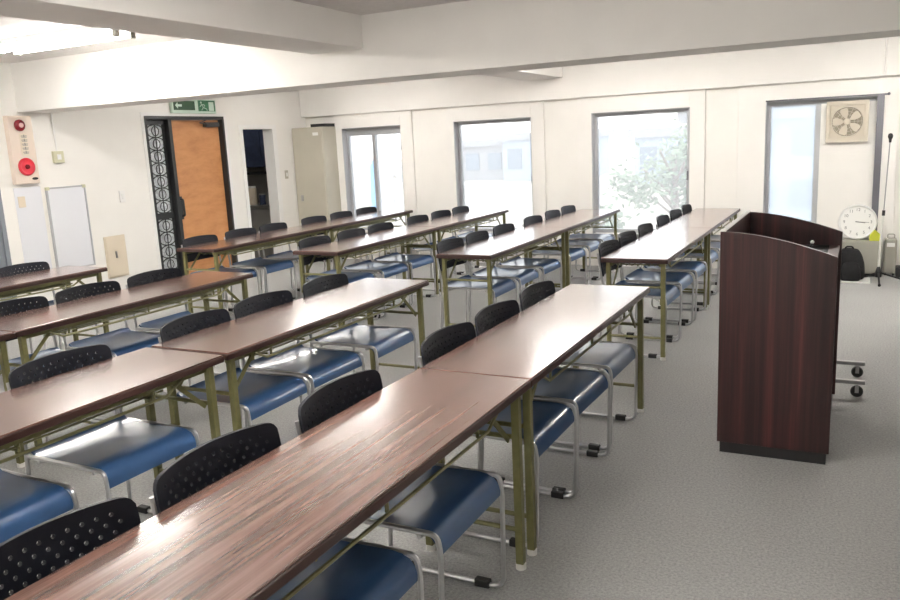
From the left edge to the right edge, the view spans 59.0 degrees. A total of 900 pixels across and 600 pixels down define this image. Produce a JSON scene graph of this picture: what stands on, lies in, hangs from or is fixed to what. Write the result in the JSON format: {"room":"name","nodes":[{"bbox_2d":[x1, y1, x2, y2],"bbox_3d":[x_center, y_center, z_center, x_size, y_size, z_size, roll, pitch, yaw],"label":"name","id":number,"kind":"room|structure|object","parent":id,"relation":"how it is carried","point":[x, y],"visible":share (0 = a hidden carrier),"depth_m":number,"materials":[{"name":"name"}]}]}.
{"room":"lecture room","nodes":[
{"label":"lecture room","id":0,"kind":"room"},
{"bbox_2d":[0,63,305,303],"bbox_3d":[-4.677,-0.636,6.007,0.150,2.400,12.050,3,13,27],"label":"wall","id":1,"kind":"structure","parent":0,"point":[103,149],"depth_m":8.21,"materials":[{"name":"paint"}]},
{"bbox_2d":[0,191,16,305],"bbox_3d":[-4.248,-0.584,6.796,0.205,1.950,0.890,3,13,27],"label":"door","id":2,"kind":"structure","parent":1,"relation":"in","point":[5,257],"depth_m":7.16,"materials":[{"name":"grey metal"}]},
{"bbox_2d":[3,116,39,184],"bbox_3d":[-3.881,-1.362,7.229,0.096,0.610,0.240,3,13,27],"label":"fire alarm box","id":3,"kind":"object","parent":1,"relation":"attached to","point":[18,129],"visible":1,"depth_m":7.20,"materials":[{"name":"beige metal"}]},
{"bbox_2d":[13,186,51,269],"bbox_3d":[-3.878,-0.623,7.411,0.006,0.850,0.270,3,13,27],"label":"whiteboard","id":4,"kind":"object","parent":1,"relation":"attached to","point":[31,218],"visible":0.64,"depth_m":7.40,"materials":[{"name":"white plastic"}]},
{"bbox_2d":[44,184,95,267],"bbox_3d":[-3.691,-0.707,7.748,0.026,0.805,0.436,3,13,27],"label":"whiteboard","id":5,"kind":"object","parent":1,"relation":"attached to","point":[67,206],"visible":0.95,"depth_m":7.74,"materials":[{"name":"white plastic"}]},
{"bbox_2d":[103,234,128,278],"bbox_3d":[-3.448,-0.452,8.243,0.034,0.430,0.260,3,13,27],"label":"access hatch","id":6,"kind":"object","parent":1,"relation":"attached to","point":[115,246],"visible":1,"depth_m":8.23,"materials":[{"name":"beige plastic"}]},
{"bbox_2d":[140,112,239,268],"bbox_3d":[-2.946,-1.145,9.194,0.006,1.990,1.300,3,13,27],"label":"trim","id":7,"kind":"structure","parent":1,"relation":"attached to","point":[142,114],"depth_m":8.73,"materials":[{"name":"white paint"}]},
{"bbox_2d":[144,116,237,275],"bbox_3d":[-3.000,-1.129,9.220,0.187,1.953,1.210,3,13,27],"label":"door","id":8,"kind":"structure","parent":1,"relation":"in","point":[188,159],"depth_m":9.16,"materials":[{"name":"orange wood"}]},
{"bbox_2d":[169,100,215,113],"bbox_3d":[-2.925,-2.206,9.071,0.055,0.155,0.680,3,13,27],"label":"exit sign","id":9,"kind":"object","parent":1,"relation":"attached to","point":[192,106],"visible":0.92,"depth_m":9.06,"materials":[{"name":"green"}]},
{"bbox_2d":[238,125,286,271],"bbox_3d":[-2.459,-1.316,10.292,0.160,1.850,0.700,3,13,27],"label":"trim","id":10,"kind":"structure","parent":1,"relation":"attached to","point":[269,131],"depth_m":10.43,"materials":[{"name":"white paint"}]},
{"bbox_2d":[10,0,899,112],"bbox_3d":[0.358,-1.729,5.199,9.450,0.428,0.380,3,13,27],"label":"beam","id":11,"kind":"structure","parent":1,"relation":"attached to","point":[470,37],"depth_m":5.15,"materials":[{"name":"paint"}]},
{"bbox_2d":[0,0,467,62],"bbox_3d":[-0.495,-1.634,3.527,9.850,0.120,12.300,3,13,27],"label":"ceiling","id":12,"kind":"structure","parent":0,"point":[9,26],"depth_m":5.34,"materials":[{"name":"paint"}]},
{"bbox_2d":[0,26,135,55],"bbox_3d":[-2.721,-1.829,5.592,1.260,0.090,0.258,3,13,27],"label":"lamp","id":13,"kind":"object","parent":12,"relation":"attached to","point":[79,35],"visible":0.73,"depth_m":5.53,"materials":[{"name":"white plastic"}]},
{"bbox_2d":[0,0,362,53],"bbox_3d":[-2.514,-1.105,2.235,0.430,0.220,7.620,3,13,27],"label":"ceiling beam","id":14,"kind":"structure","parent":12,"relation":"attached to","point":[284,25],"depth_m":4.35,"materials":[{"name":"paint"}]},
{"bbox_2d":[246,167,267,201],"bbox_3d":[-2.655,-1.854,11.635,1.450,2.400,0.050,3,13,27],"label":"wall","id":15,"kind":"structure","parent":0,"point":[258,180],"depth_m":11.71,"materials":[{"name":"tile"}]},
{"bbox_2d":[243,129,265,167],"bbox_3d":[-2.781,-2.302,11.354,1.320,0.800,0.338,3,13,27],"label":"upper cabinet","id":16,"kind":"object","parent":15,"relation":"attached to","point":[253,139],"visible":0.15,"depth_m":11.18,"materials":[{"name":"blue"}]},
{"bbox_2d":[0,259,899,599],"bbox_3d":[-0.374,0.835,4.017,9.850,0.120,12.300,3,13,27],"label":"floor","id":17,"kind":"structure","parent":0,"point":[667,514],"depth_m":3.55,"materials":[{"name":"grey carpet"}]},
{"bbox_2d":[0,331,24,467],"bbox_3d":[-2.750,0.663,3.360,0.450,0.700,1.775,3,13,27],"label":"folding table","id":18,"kind":"object","parent":17,"relation":"on","point":[4,335],"visible":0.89,"depth_m":3.96,"materials":[{"name":"metal"}]},
{"bbox_2d":[0,468,84,570],"bbox_3d":[-1.603,0.716,2.642,0.517,0.766,0.483,3,13,28],"label":"chair","id":19,"kind":"object","parent":17,"relation":"on","point":[26,501],"visible":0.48,"depth_m":2.66,"materials":[{"name":"blue plastic"}]},
{"bbox_2d":[0,261,98,359],"bbox_3d":[-3.055,0.114,6.029,0.517,0.766,0.483,3,13,27],"label":"chair","id":20,"kind":"object","parent":17,"relation":"on","point":[11,270],"visible":0.21,"depth_m":6.12,"materials":[{"name":"black plastic"}]},
{"bbox_2d":[0,266,108,340],"bbox_3d":[-3.239,0.250,5.560,0.450,0.700,1.775,3,13,27],"label":"folding table","id":21,"kind":"object","parent":17,"relation":"on","point":[26,283],"visible":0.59,"depth_m":5.85,"materials":[{"name":"brown wood"}]},
{"bbox_2d":[0,278,81,301],"bbox_3d":[-3.252,-0.022,5.506,0.382,0.056,1.360,3,13,27],"label":"wire shelf","id":22,"kind":"object","parent":21,"relation":"attached to","point":[62,284],"depth_m":5.73,"materials":[{"name":"green"}]},
{"bbox_2d":[0,296,117,448],"bbox_3d":[-2.252,0.392,4.430,0.517,0.766,0.483,3,12,26],"label":"chair","id":23,"kind":"object","parent":17,"relation":"on","point":[19,306],"visible":0.18,"depth_m":4.55,"materials":[{"name":"black plastic"}]},
{"bbox_2d":[0,497,140,599],"bbox_3d":[-0.642,0.871,1.627,0.517,0.766,0.483,3,13,28],"label":"chair","id":24,"kind":"object","parent":17,"relation":"on","point":[125,509],"visible":0.52,"depth_m":1.72,"materials":[{"name":"black plastic"}]},
{"bbox_2d":[6,344,199,561],"bbox_3d":[-1.347,0.603,3.149,0.517,0.766,0.483,3,13,27],"label":"chair","id":25,"kind":"object","parent":17,"relation":"on","point":[123,448],"visible":0.46,"depth_m":3.12,"materials":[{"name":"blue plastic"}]},
{"bbox_2d":[0,347,223,477],"bbox_3d":[-1.525,0.733,2.705,0.450,0.700,1.775,3,13,27],"label":"folding table","id":26,"kind":"object","parent":17,"relation":"on","point":[27,412],"visible":0.74,"depth_m":2.95,"materials":[{"name":"brown laminate"}]},
{"bbox_2d":[0,380,181,463],"bbox_3d":[-1.538,0.462,2.651,0.382,0.056,1.360,3,13,27],"label":"wire shelf","id":27,"kind":"object","parent":26,"relation":"attached to","point":[175,384],"depth_m":2.78,"materials":[{"name":"green"}]},
{"bbox_2d":[53,281,181,419],"bbox_3d":[-2.027,0.294,4.870,0.517,0.766,0.483,3,13,28],"label":"chair","id":28,"kind":"object","parent":17,"relation":"on","point":[122,341],"visible":0.34,"depth_m":4.88,"materials":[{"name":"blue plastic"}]},
{"bbox_2d":[0,271,254,445],"bbox_3d":[-1.948,0.317,4.905,0.450,0.700,1.775,3,13,27],"label":"folding table","id":29,"kind":"object","parent":17,"relation":"on","point":[52,319],"visible":0.73,"depth_m":4.65,"materials":[{"name":"brown laminate"}]},
{"bbox_2d":[44,285,228,336],"bbox_3d":[-1.961,0.045,4.851,0.382,0.056,1.360,3,13,27],"label":"wire shelf","id":30,"kind":"object","parent":29,"relation":"attached to","point":[54,331],"depth_m":4.68,"materials":[{"name":"green"}]},
{"bbox_2d":[126,268,240,396],"bbox_3d":[-1.782,0.193,5.317,0.517,0.766,0.483,3,13,28],"label":"chair","id":31,"kind":"object","parent":17,"relation":"on","point":[152,276],"visible":0.27,"depth_m":5.34,"materials":[{"name":"black plastic"}]},
{"bbox_2d":[181,235,259,311],"bbox_3d":[-2.148,-0.215,7.460,0.517,0.766,0.483,3,13,26],"label":"chair","id":32,"kind":"object","parent":17,"relation":"on","point":[195,240],"visible":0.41,"depth_m":7.53,"materials":[{"name":"black plastic"}]},
{"bbox_2d":[158,309,310,425],"bbox_3d":[-1.012,0.458,3.792,0.517,0.766,0.483,3,12,25],"label":"chair","id":33,"kind":"object","parent":17,"relation":"on","point":[260,393],"visible":0.43,"depth_m":3.78,"materials":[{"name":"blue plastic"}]},
{"bbox_2d":[176,226,331,312],"bbox_3d":[-1.855,-0.287,7.920,0.450,0.700,1.775,3,13,27],"label":"folding table","id":34,"kind":"object","parent":17,"relation":"on","point":[225,247],"visible":0.7,"depth_m":7.51,"materials":[{"name":"brown wood"}]},
{"bbox_2d":[201,233,317,255],"bbox_3d":[-1.868,-0.559,7.867,0.382,0.056,1.360,3,13,27],"label":"wire shelf","id":35,"kind":"object","parent":34,"relation":"attached to","point":[273,242],"depth_m":7.71,"materials":[{"name":"green"}]},
{"bbox_2d":[224,228,297,307],"bbox_3d":[-1.897,-0.327,7.959,0.517,0.766,0.483,3,13,26],"label":"chair","id":36,"kind":"object","parent":17,"relation":"on","point":[269,265],"visible":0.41,"depth_m":7.95,"materials":[{"name":"black plastic"}]},
{"bbox_2d":[4,369,530,599],"bbox_3d":[-0.301,0.780,2.166,0.450,0.700,1.775,3,13,27],"label":"folding table","id":37,"kind":"object","parent":17,"relation":"on","point":[248,533],"visible":0.95,"depth_m":1.92,"materials":[{"name":"laminate"}]},
{"bbox_2d":[281,415,497,599],"bbox_3d":[-0.314,0.509,2.112,0.382,0.056,1.360,3,13,27],"label":"wire shelf","id":38,"kind":"object","parent":37,"relation":"attached to","point":[388,512],"depth_m":2.00,"materials":[{"name":"green"}]},
{"bbox_2d":[149,423,423,599],"bbox_3d":[-0.406,0.768,2.083,0.517,0.766,0.483,3,13,27],"label":"chair","id":39,"kind":"object","parent":17,"relation":"on","point":[367,570],"visible":0.38,"depth_m":2.10,"materials":[{"name":"black plastic"}]},
{"bbox_2d":[151,278,428,459],"bbox_3d":[-0.713,0.383,4.267,0.450,0.700,1.775,3,13,27],"label":"folding table","id":40,"kind":"object","parent":17,"relation":"on","point":[236,339],"visible":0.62,"depth_m":3.92,"materials":[{"name":"brown laminate"}]},
{"bbox_2d":[253,294,406,357],"bbox_3d":[-0.727,0.112,4.213,0.382,0.056,1.360,3,13,27],"label":"wire shelf","id":41,"kind":"object","parent":40,"relation":"attached to","point":[257,352],"depth_m":4.04,"materials":[{"name":"green"}]},
{"bbox_2d":[258,222,325,299],"bbox_3d":[-1.663,-0.424,8.389,0.517,0.766,0.483,3,12,25],"label":"chair","id":42,"kind":"object","parent":17,"relation":"on","point":[281,225],"visible":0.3,"depth_m":8.39,"materials":[{"name":"black plastic"}]},
{"bbox_2d":[232,290,364,426],"bbox_3d":[-0.795,0.361,4.228,0.517,0.766,0.483,3,13,28],"label":"chair","id":43,"kind":"object","parent":17,"relation":"on","point":[320,366],"visible":0.46,"depth_m":4.20,"materials":[{"name":"black plastic"}]},
{"bbox_2d":[292,126,344,261],"bbox_3d":[-1.795,-1.437,10.863,0.500,1.800,0.360,3,13,27],"label":"locker","id":44,"kind":"object","parent":17,"relation":"on","point":[314,148],"visible":0.66,"depth_m":10.66,"materials":[{"name":"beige metal"}]},
{"bbox_2d":[297,235,378,329],"bbox_3d":[-0.973,-0.161,6.896,0.517,0.766,0.483,3,13,26],"label":"chair","id":45,"kind":"object","parent":17,"relation":"on","point":[353,276],"visible":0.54,"depth_m":6.94,"materials":[{"name":"black plastic"}]},
{"bbox_2d":[300,210,412,281],"bbox_3d":[-1.053,-0.634,9.466,0.450,0.700,1.775,3,13,27],"label":"folding table","id":46,"kind":"object","parent":17,"relation":"on","point":[367,219],"visible":0.52,"depth_m":9.25,"materials":[{"name":"brown wood"}]},
{"bbox_2d":[328,216,401,231],"bbox_3d":[-1.066,-0.905,9.412,0.382,0.056,1.360,3,13,27],"label":"wire shelf","id":47,"kind":"object","parent":46,"relation":"attached to","point":[368,222],"depth_m":9.24,"materials":[{"name":"green"}]},
{"bbox_2d":[300,273,416,372],"bbox_3d":[-0.536,0.251,4.716,0.517,0.766,0.483,3,12,26],"label":"chair","id":48,"kind":"object","parent":17,"relation":"on","point":[382,340],"visible":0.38,"depth_m":4.70,"materials":[{"name":"black plastic"}]},
{"bbox_2d":[293,226,439,325],"bbox_3d":[-0.687,-0.227,7.328,0.450,0.700,1.775,3,13,27],"label":"folding table","id":49,"kind":"object","parent":17,"relation":"on","point":[354,246],"visible":0.73,"depth_m":7.02,"materials":[{"name":"brown wood"}]},
{"bbox_2d":[316,234,426,258],"bbox_3d":[-0.700,-0.498,7.274,0.382,0.056,1.360,3,13,27],"label":"wire shelf","id":50,"kind":"object","parent":49,"relation":"attached to","point":[348,255],"depth_m":7.12,"materials":[{"name":"green"}]},
{"bbox_2d":[336,228,410,317],"bbox_3d":[-0.714,-0.268,7.370,0.517,0.766,0.483,3,13,27],"label":"chair","id":51,"kind":"object","parent":17,"relation":"on","point":[387,269],"visible":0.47,"depth_m":7.36,"materials":[{"name":"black plastic"}]},
{"bbox_2d":[294,369,505,599],"bbox_3d":[-0.150,0.658,2.575,0.517,0.766,0.483,3,13,27],"label":"chair","id":52,"kind":"object","parent":17,"relation":"on","point":[448,505],"visible":0.44,"depth_m":2.54,"materials":[{"name":"black plastic"}]},
{"bbox_2d":[367,222,435,305],"bbox_3d":[-0.482,-0.367,7.814,0.517,0.766,0.483,3,13,27],"label":"chair","id":53,"kind":"object","parent":17,"relation":"on","point":[414,260],"visible":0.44,"depth_m":7.82,"materials":[{"name":"black plastic"}]},
{"bbox_2d":[406,215,467,290],"bbox_3d":[-0.141,-0.515,8.476,0.517,0.766,0.483,3,13,27],"label":"chair","id":54,"kind":"object","parent":17,"relation":"on","point":[417,218],"visible":0.34,"depth_m":8.50,"materials":[{"name":"black plastic"}]},
{"bbox_2d":[405,209,508,293],"bbox_3d":[0.115,-0.573,8.873,0.450,0.700,1.775,3,13,27],"label":"folding table","id":55,"kind":"object","parent":17,"relation":"on","point":[463,219],"visible":0.59,"depth_m":8.59,"materials":[{"name":"brown laminate"}]},
{"bbox_2d":[441,216,498,232],"bbox_3d":[0.102,-0.845,8.819,0.382,0.056,1.360,3,13,27],"label":"wire shelf","id":56,"kind":"object","parent":55,"relation":"attached to","point":[480,219],"depth_m":8.64,"materials":[{"name":"green"}]},
{"bbox_2d":[435,238,517,328],"bbox_3d":[0.205,-0.089,6.244,0.517,0.766,0.483,3,13,27],"label":"chair","id":57,"kind":"object","parent":17,"relation":"on","point":[500,286],"visible":0.54,"depth_m":6.22,"materials":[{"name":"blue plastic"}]},
{"bbox_2d":[418,322,577,546],"bbox_3d":[0.198,0.511,3.229,0.517,0.766,0.483,3,13,27],"label":"chair","id":58,"kind":"object","parent":17,"relation":"on","point":[551,419],"visible":0.37,"depth_m":3.22,"materials":[{"name":"black plastic"}]},
{"bbox_2d":[464,230,539,321],"bbox_3d":[0.435,-0.186,6.676,0.517,0.766,0.483,3,12,26],"label":"chair","id":59,"kind":"object","parent":17,"relation":"on","point":[523,276],"visible":0.41,"depth_m":6.65,"materials":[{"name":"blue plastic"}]},
{"bbox_2d":[436,227,568,326],"bbox_3d":[0.511,-0.165,6.720,0.450,0.700,1.775,3,13,27],"label":"folding table","id":60,"kind":"object","parent":17,"relation":"on","point":[490,249],"visible":0.76,"depth_m":6.29,"materials":[{"name":"brown laminate"}]},
{"bbox_2d":[455,235,557,262],"bbox_3d":[0.498,-0.436,6.666,0.382,0.056,1.360,3,13,27],"label":"wire shelf","id":61,"kind":"object","parent":60,"relation":"attached to","point":[543,241],"depth_m":6.42,"materials":[{"name":"green"}]},
{"bbox_2d":[492,223,561,302],"bbox_3d":[0.687,-0.293,7.155,0.517,0.766,0.483,3,13,28],"label":"chair","id":62,"kind":"object","parent":17,"relation":"on","point":[546,265],"visible":0.41,"depth_m":7.15,"materials":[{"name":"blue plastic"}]},
{"bbox_2d":[420,284,649,555],"bbox_3d":[0.501,0.434,3.711,0.450,0.700,1.775,3,13,27],"label":"folding table","id":63,"kind":"object","parent":17,"relation":"on","point":[530,344],"visible":0.7,"depth_m":3.33,"materials":[{"name":"brown laminate"}]},
{"bbox_2d":[543,306,633,381],"bbox_3d":[0.488,0.163,3.657,0.382,0.056,1.360,3,13,27],"label":"wire shelf","id":64,"kind":"object","parent":63,"relation":"attached to","point":[551,377],"depth_m":3.47,"materials":[{"name":"green"}]},
{"bbox_2d":[474,300,610,493],"bbox_3d":[0.421,0.415,3.655,0.517,0.766,0.483,3,13,28],"label":"chair","id":65,"kind":"object","parent":17,"relation":"on","point":[578,387],"visible":0.5,"depth_m":3.63,"materials":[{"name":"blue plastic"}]},
{"bbox_2d":[522,215,586,288],"bbox_3d":[1.016,-0.434,7.780,0.517,0.766,0.483,3,13,28],"label":"chair","id":66,"kind":"object","parent":17,"relation":"on","point":[574,253],"visible":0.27,"depth_m":7.77,"materials":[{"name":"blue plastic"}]},
{"bbox_2d":[526,209,619,286],"bbox_3d":[1.313,-0.511,8.265,0.450,0.700,1.775,3,13,27],"label":"folding table","id":67,"kind":"object","parent":17,"relation":"on","point":[580,218],"visible":0.57,"depth_m":8.01,"materials":[{"name":"brown laminate"}]},
{"bbox_2d":[571,215,611,233],"bbox_3d":[1.300,-0.782,8.211,0.382,0.056,1.360,3,13,27],"label":"wire shelf","id":68,"kind":"object","parent":67,"relation":"attached to","point":[598,219],"depth_m":8.05,"materials":[{"name":"green"}]},
{"bbox_2d":[544,210,601,285],"bbox_3d":[1.278,-0.551,8.305,0.517,0.766,0.483,3,13,26],"label":"chair","id":69,"kind":"object","parent":17,"relation":"on","point":[591,245],"visible":0.41,"depth_m":8.26,"materials":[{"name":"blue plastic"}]},
{"bbox_2d":[518,281,637,450],"bbox_3d":[0.658,0.311,4.123,0.517,0.766,0.483,3,13,28],"label":"chair","id":70,"kind":"object","parent":17,"relation":"on","point":[613,357],"visible":0.38,"depth_m":4.09,"materials":[{"name":"blue plastic"}]},
{"bbox_2d":[560,205,615,277],"bbox_3d":[1.510,-0.653,8.760,0.517,0.766,0.483,3,13,27],"label":"chair","id":71,"kind":"object","parent":17,"relation":"on","point":[569,208],"visible":0.48,"depth_m":8.80,"materials":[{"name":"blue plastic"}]},
{"bbox_2d":[597,239,681,357],"bbox_3d":[1.341,-0.030,5.669,0.517,0.766,0.483,3,13,28],"label":"chair","id":72,"kind":"object","parent":17,"relation":"on","point":[607,247],"visible":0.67,"depth_m":5.72,"materials":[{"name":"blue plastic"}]},
{"bbox_2d":[601,228,711,360],"bbox_3d":[1.642,-0.106,6.146,0.450,0.700,1.775,3,13,27],"label":"folding table","id":73,"kind":"object","parent":17,"relation":"on","point":[659,247],"visible":0.88,"depth_m":5.61,"materials":[{"name":"brown laminate"}]},
{"bbox_2d":[616,238,703,266],"bbox_3d":[1.628,-0.378,6.092,0.382,0.056,1.360,3,13,27],"label":"wire shelf","id":74,"kind":"object","parent":73,"relation":"attached to","point":[700,241],"depth_m":5.65,"materials":[{"name":"silver metal"}]},
{"bbox_2d":[618,231,694,338],"bbox_3d":[1.582,-0.138,6.151,0.517,0.766,0.483,3,13,28],"label":"chair","id":75,"kind":"object","parent":17,"relation":"on","point":[684,279],"visible":0.54,"depth_m":6.18,"materials":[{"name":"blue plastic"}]},
{"bbox_2d":[637,223,707,322],"bbox_3d":[1.839,-0.244,6.625,0.517,0.766,0.483,3,13,27],"label":"chair","id":76,"kind":"object","parent":17,"relation":"on","point":[698,268],"visible":0.52,"depth_m":6.58,"materials":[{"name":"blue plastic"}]},
{"bbox_2d":[656,215,719,305],"bbox_3d":[2.150,-0.381,7.236,0.517,0.766,0.483,3,13,27],"label":"chair","id":77,"kind":"object","parent":17,"relation":"on","point":[662,220],"visible":0.39,"depth_m":7.19,"materials":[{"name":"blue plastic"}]},
{"bbox_2d":[669,209,719,292],"bbox_3d":[2.401,-0.489,7.715,0.517,0.766,0.483,3,13,28],"label":"chair","id":78,"kind":"object","parent":17,"relation":"on","point":[675,213],"visible":0.41,"depth_m":7.72,"materials":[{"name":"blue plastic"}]},
{"bbox_2d":[660,208,739,306],"bbox_3d":[2.444,-0.452,7.691,0.450,0.700,1.775,3,13,27],"label":"folding table","id":79,"kind":"object","parent":17,"relation":"on","point":[713,218],"visible":0.5,"depth_m":7.38,"materials":[{"name":"brown laminate"}]},
{"bbox_2d":[711,216,733,234],"bbox_3d":[2.430,-0.724,7.637,0.382,0.056,1.360,3,13,27],"label":"wire shelf","id":80,"kind":"object","parent":79,"relation":"attached to","point":[729,218],"depth_m":7.56,"materials":[{"name":"silver metal"}]},
{"bbox_2d":[717,211,842,464],"bbox_3d":[1.682,0.128,4.015,0.486,1.067,0.931,3,13,27],"label":"lectern","id":81,"kind":"object","parent":17,"relation":"on","point":[779,295],"visible":1,"depth_m":3.62,"materials":[{"name":"brown wood"}]},
{"bbox_2d":[836,360,864,396],"bbox_3d":[2.172,0.142,4.700,0.525,0.724,0.440,3,13,27],"label":"trolley","id":82,"kind":"object","parent":17,"relation":"on","point":[856,391],"visible":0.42,"depth_m":4.51,"materials":[{"name":"silver metal"}]},
{"bbox_2d":[840,277,869,283],"bbox_3d":[3.943,-0.198,7.806,0.320,0.012,0.280,3,13,27],"label":"board","id":83,"kind":"object","parent":17,"relation":"on","point":[865,279],"visible":0.49,"depth_m":7.70,"materials":[{"name":"white plastic"}]},
{"bbox_2d":[841,246,864,280],"bbox_3d":[3.898,-0.367,7.784,0.295,0.333,0.236,3,13,27],"label":"backpack","id":84,"kind":"object","parent":83,"relation":"on","point":[852,262],"visible":0.86,"depth_m":7.71,"materials":[{"name":"black fabric"}]},
{"bbox_2d":[842,239,881,276],"bbox_3d":[4.014,-0.435,8.100,0.660,0.355,0.240,3,13,27],"label":"base cabinet","id":85,"kind":"object","parent":17,"relation":"on","point":[868,249],"visible":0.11,"depth_m":7.91,"materials":[{"name":"grey paint"}]},
{"bbox_2d":[838,204,877,239],"bbox_3d":[4.121,-0.789,8.041,0.356,0.355,0.097,3,13,28],"label":"wall clock","id":86,"kind":"object","parent":85,"relation":"on","point":[857,221],"visible":1,"depth_m":8.03,"materials":[{"name":"white plastic"}]},
{"bbox_2d":[864,133,899,286],"bbox_3d":[4.069,-0.858,7.516,0.424,1.406,0.397,-12,15,-39],"label":"microphone stand","id":87,"kind":"object","parent":17,"relation":"on","point":[878,273],"visible":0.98,"depth_m":7.56,"materials":[{"name":"black metal"}]},
{"bbox_2d":[883,234,896,275],"bbox_3d":[4.407,-0.458,7.964,0.110,0.416,0.123,3,13,27],"label":"case","id":88,"kind":"object","parent":17,"relation":"on","point":[890,244],"visible":0.94,"depth_m":7.92,"materials":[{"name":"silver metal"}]},
{"bbox_2d":[305,87,899,267],"bbox_3d":[2.288,-1.576,9.017,9.450,2.400,0.150,3,13,27],"label":"wall","id":89,"kind":"structure","parent":0,"point":[722,104],"depth_m":9.37,"materials":[{"name":"paint"}]},
{"bbox_2d":[342,125,405,232],"bbox_3d":[-0.986,-1.603,10.659,0.916,1.408,0.170,3,13,27],"label":"window","id":90,"kind":"structure","parent":89,"relation":"in","point":[347,133],"depth_m":10.72,"materials":[{"name":"grey metal"}]},
{"bbox_2d":[334,110,419,258],"bbox_3d":[-0.977,-1.503,10.621,1.190,1.951,0.035,3,13,27],"label":"trim","id":91,"kind":"structure","parent":89,"relation":"attached to","point":[403,118],"depth_m":10.40,"materials":[{"name":"paint"}]},
{"bbox_2d":[453,117,532,233],"bbox_3d":[0.564,-1.522,9.872,1.036,1.408,0.170,3,13,27],"label":"window","id":92,"kind":"structure","parent":89,"relation":"in","point":[458,140],"depth_m":10.03,"materials":[{"name":"grey metal"}]},
{"bbox_2d":[446,101,547,262],"bbox_3d":[0.573,-1.422,9.835,1.290,1.951,0.035,3,13,27],"label":"trim","id":93,"kind":"structure","parent":89,"relation":"attached to","point":[533,109],"depth_m":9.60,"materials":[{"name":"paint"}]},
{"bbox_2d":[478,67,562,80],"bbox_3d":[0.238,-2.294,7.536,0.430,0.220,3.800,3,13,27],"label":"trim","id":94,"kind":"structure","parent":89,"relation":"attached to","point":[557,72],"depth_m":8.62,"materials":[{"name":"paint"}]},
{"bbox_2d":[299,36,899,117],"bbox_3d":[2.184,-2.504,8.718,9.450,0.455,0.100,3,13,27],"label":"beam","id":95,"kind":"structure","parent":89,"relation":"attached to","point":[856,58],"depth_m":8.76,"materials":[{"name":"paint"}]},
{"bbox_2d":[591,107,689,235],"bbox_3d":[2.171,-1.439,9.056,1.106,1.408,0.170,3,13,27],"label":"window","id":96,"kind":"structure","parent":89,"relation":"in","point":[594,116],"depth_m":9.20,"materials":[{"name":"grey metal"}]},
{"bbox_2d":[577,89,705,266],"bbox_3d":[2.150,-1.341,9.035,1.430,1.951,0.035,3,13,27],"label":"trim","id":97,"kind":"structure","parent":89,"relation":"attached to","point":[694,99],"depth_m":8.84,"materials":[{"name":"paint"}]},
{"bbox_2d":[736,75,899,273],"bbox_3d":[3.753,-1.257,8.221,1.490,1.951,0.035,3,13,27],"label":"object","id":98,"kind":"structure","parent":89,"relation":"attached to","point":[752,99],"depth_m":8.12,"materials":[{"name":"paint"}]},
{"bbox_2d":[763,92,890,237],"bbox_3d":[3.848,-1.362,8.196,1.137,1.431,0.183,3,13,27],"label":"window","id":99,"kind":"structure","parent":89,"relation":"in","point":[845,174],"depth_m":8.14,"materials":[{"name":"grey metal"}]},
{"bbox_2d":[825,99,869,142],"bbox_3d":[3.999,-1.796,8.008,0.387,0.408,0.064,3,13,27],"label":"ventilation fan","id":100,"kind":"object","parent":99,"relation":"attached to","point":[846,121],"visible":1,"depth_m":7.99,"materials":[{"name":"beige plastic"}]},
{"bbox_2d":[830,106,863,137],"bbox_3d":[3.985,-1.790,7.982,0.312,0.319,0.003,3,13,27],"label":"grille","id":101,"kind":"object","parent":100,"relation":"attached to","point":[845,121],"depth_m":8.00,"materials":[{"name":"beige plastic"}]},
{"bbox_3d":[-3.035,-0.451,11.142,1.550,0.120,1.800,3,13,27],"label":"floor","id":102,"kind":"structure","parent":0,"visible":0},
{"bbox_2d":[250,202,273,258],"bbox_3d":[-2.775,-0.994,11.499,1.340,0.780,0.590,3,13,27],"label":"cabinet","id":103,"kind":"object","parent":102,"relation":"on","point":[260,214],"depth_m":11.10,"materials":[{"name":"metal"}]},
{"label":"outside","id":104,"kind":"structure","parent":0,"visible":0},
{"bbox_2d":[353,150,810,228],"bbox_3d":[20.338,-7.263,41.515,120.000,0.350,74.940,3,13,27],"label":"outdoor view","id":105,"kind":"structure","parent":104,"point":[514,196],"depth_m":25.85,"materials":[{"name":"concrete"}]},
{"bbox_2d":[387,136,491,227],"bbox_3d":[-0.095,-1.703,12.781,1.530,1.911,0.840,3,13,27],"label":"stair","id":106,"kind":"structure","parent":105,"relation":"on","point":[395,173],"depth_m":12.65,"materials":[{"name":"concrete"}]},
{"bbox_2d":[463,139,503,180],"bbox_3d":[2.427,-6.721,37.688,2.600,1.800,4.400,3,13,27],"label":"apartment building","id":107,"kind":"structure","parent":105,"relation":"on","point":[483,159],"depth_m":35.91,"materials":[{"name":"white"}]},
{"bbox_2d":[496,129,614,180],"bbox_3d":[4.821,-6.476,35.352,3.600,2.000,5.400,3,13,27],"label":"house","id":108,"kind":"structure","parent":105,"relation":"on","point":[516,146],"depth_m":33.67,"materials":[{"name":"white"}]},
{"bbox_2d":[601,118,686,215],"bbox_3d":[3.601,-1.982,12.580,2.105,2.190,2.001,3,13,27],"label":"leafy tree","id":109,"kind":"object","parent":105,"relation":"on","point":[677,166],"visible":0.55,"depth_m":12.35,"materials":[{"name":"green plant"}]},
{"bbox_2d":[627,127,686,183],"bbox_3d":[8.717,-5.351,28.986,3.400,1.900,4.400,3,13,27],"label":"house","id":110,"kind":"structure","parent":105,"relation":"on","point":[654,136],"depth_m":27.53,"materials":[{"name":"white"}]},
{"bbox_2d":[678,104,815,220],"bbox_3d":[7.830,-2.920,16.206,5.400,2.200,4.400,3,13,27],"label":"window pane","id":111,"kind":"object","parent":105,"relation":"on","point":[793,127],"visible":0.2,"depth_m":14.75,"materials":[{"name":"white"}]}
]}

